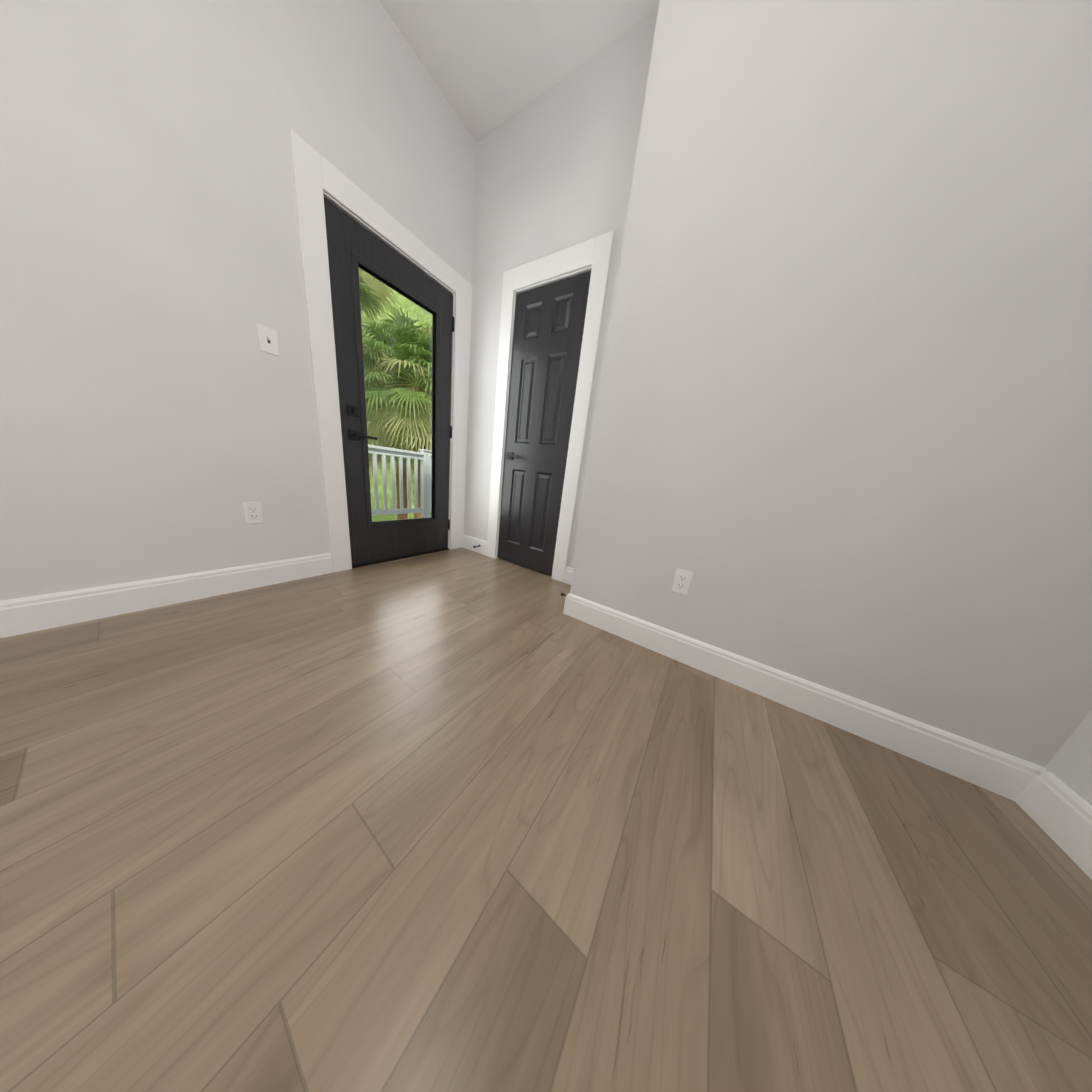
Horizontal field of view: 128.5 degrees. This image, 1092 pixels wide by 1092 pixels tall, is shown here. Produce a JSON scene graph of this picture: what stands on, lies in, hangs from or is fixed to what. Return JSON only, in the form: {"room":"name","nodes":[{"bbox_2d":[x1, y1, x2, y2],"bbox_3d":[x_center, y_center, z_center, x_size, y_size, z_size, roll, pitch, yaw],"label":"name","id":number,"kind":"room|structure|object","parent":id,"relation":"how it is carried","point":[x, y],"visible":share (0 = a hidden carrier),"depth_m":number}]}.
{"room":"empty living room","nodes":[
{"label":"empty living room","id":0,"kind":"room"},
{"bbox_2d":[0,0,475,600],"bbox_3d":[-1.513,-1.208,1.176,0.150,3.150,8.000,16,17,30],"label":"wall","id":1,"kind":"structure","parent":0,"point":[158,416],"depth_m":1.08},
{"bbox_2d":[0,553,332,637],"bbox_3d":[-2.086,0.300,0.757,0.016,0.135,2.422,16,17,30],"label":"baseboard","id":2,"kind":"structure","parent":1,"relation":"attached to","point":[23,615],"depth_m":1.18},
{"bbox_2d":[242,502,263,523],"bbox_3d":[-1.566,-0.178,1.410,0.010,0.114,0.070,16,17,30],"label":"outlet","id":3,"kind":"object","parent":1,"relation":"attached to","point":[253,512],"visible":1,"depth_m":1.41},
{"bbox_2d":[257,324,279,355],"bbox_3d":[-1.382,-1.026,1.314,0.017,0.114,0.070,16,17,30],"label":"light switch","id":4,"kind":"object","parent":1,"relation":"attached to","point":[268,339],"visible":1,"depth_m":1.31},
{"bbox_2d":[289,129,472,572],"bbox_3d":[-1.081,-0.977,1.988,0.169,2.193,1.095,16,17,30],"label":"door frame","id":5,"kind":"structure","parent":1,"relation":"attached to","point":[316,174],"depth_m":1.58},
{"bbox_2d":[324,197,454,565],"bbox_3d":[-1.040,-0.897,1.969,0.103,2.031,0.838,16,17,30],"label":"door","id":6,"kind":"structure","parent":1,"relation":"in","point":[353,245],"depth_m":1.80},
{"bbox_2d":[352,548,448,567],"bbox_3d":[-1.235,0.070,2.256,0.192,0.011,0.813,16,17,30],"label":"glass door threshold sill","id":7,"kind":"structure","parent":1,"relation":"attached to","point":[381,561],"depth_m":2.13},
{"bbox_2d":[379,0,659,142],"bbox_3d":[0.660,-2.239,-0.429,4.900,0.150,5.534,16,17,30],"label":"ceiling","id":8,"kind":"structure","parent":0,"point":[490,66],"depth_m":1.45},
{"bbox_2d":[0,547,1091,1091],"bbox_3d":[0.105,0.864,0.090,4.900,0.100,3.834,16,17,30],"label":"floor","id":9,"kind":"structure","parent":0,"point":[460,819],"depth_m":0.55},
{"bbox_2d":[464,6,658,567],"bbox_3d":[-0.034,-1.300,1.999,1.455,3.050,0.150,16,17,30],"label":"wall","id":10,"kind":"structure","parent":0,"point":[555,165],"depth_m":1.69},
{"bbox_2d":[462,534,486,554],"bbox_3d":[-0.696,-0.014,2.571,0.340,0.135,0.016,16,17,30],"label":"baseboard","id":11,"kind":"structure","parent":10,"relation":"attached to","point":[469,542],"depth_m":2.56},
{"bbox_2d":[497,271,590,575],"bbox_3d":[-0.076,-0.796,2.025,0.633,2.031,0.087,16,17,30],"label":"closet door","id":12,"kind":"structure","parent":10,"relation":"in","point":[549,320],"depth_m":1.99},
{"bbox_2d":[486,230,614,581],"bbox_3d":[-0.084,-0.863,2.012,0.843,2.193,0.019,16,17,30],"label":"door frame","id":13,"kind":"structure","parent":10,"relation":"attached to","point":[595,253],"depth_m":1.85},
{"bbox_2d":[563,566,573,584],"bbox_3d":[0.255,0.252,2.002,0.253,0.135,0.016,16,17,30],"label":"baseboard","id":14,"kind":"structure","parent":10,"relation":"attached to","point":[568,575],"depth_m":2.04},
{"bbox_2d":[570,0,1091,766],"bbox_3d":[1.187,-0.894,1.023,1.745,3.050,0.578,16,17,30],"label":"wall","id":15,"kind":"structure","parent":0,"point":[842,436],"depth_m":0.84},
{"bbox_2d":[563,593,569,613],"bbox_3d":[0.234,0.314,1.759,0.016,0.135,0.428,16,17,30],"label":"baseboard return","id":16,"kind":"object","parent":15,"relation":"attached to","point":[565,604],"visible":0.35,"depth_m":1.58},
{"bbox_2d":[671,568,692,594],"bbox_3d":[0.633,0.167,1.228,0.070,0.114,0.010,16,17,30],"label":"outlet","id":17,"kind":"object","parent":15,"relation":"attached to","point":[682,581],"visible":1,"depth_m":1.22},
{"bbox_2d":[566,593,1046,800],"bbox_3d":[0.795,0.534,1.186,1.595,0.135,0.016,16,17,30],"label":"baseboard","id":18,"kind":"structure","parent":15,"relation":"attached to","point":[1006,775],"depth_m":1.00},
{"bbox_2d":[1045,710,1091,805],"bbox_3d":[0.820,-0.411,-0.962,0.150,3.050,3.256,16,17,30],"label":"wall","id":19,"kind":"structure","parent":0,"point":[1069,764],"depth_m":0.72},
{"bbox_2d":[1015,772,1091,879],"bbox_3d":[0.927,0.869,-0.019,0.016,0.135,1.942,16,17,30],"label":"baseboard","id":20,"kind":"structure","parent":19,"relation":"attached to","point":[1058,811],"depth_m":0.71},
{"label":"outside","id":21,"kind":"structure","parent":0,"visible":0},
{"bbox_3d":[-1.739,-0.061,3.168,1.660,0.200,4.300,16,17,30],"label":"floor","id":22,"kind":"structure","parent":21,"visible":0},
{"bbox_2d":[368,445,431,517],"bbox_3d":[-2.294,-0.821,3.386,0.124,1.020,4.324,16,17,30],"label":"railing","id":23,"kind":"object","parent":22,"relation":"on","point":[424,461],"depth_m":3.70},
{"bbox_3d":[-19.801,-2.694,17.019,46.885,0.100,70.000,16,17,30],"label":"ground","id":24,"kind":"structure","parent":21,"visible":0},
{"bbox_2d":[358,267,431,519],"bbox_3d":[-3.977,-3.132,8.588,6.078,8.699,7.512,16,17,30],"label":"palm trees","id":25,"kind":"object","parent":24,"relation":"on","point":[418,400],"depth_m":5.99},
{"bbox_2d":[361,287,431,520],"bbox_3d":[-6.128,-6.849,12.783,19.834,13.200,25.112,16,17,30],"label":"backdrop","id":26,"kind":"object","parent":24,"relation":"on","point":[419,310],"depth_m":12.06}
]}

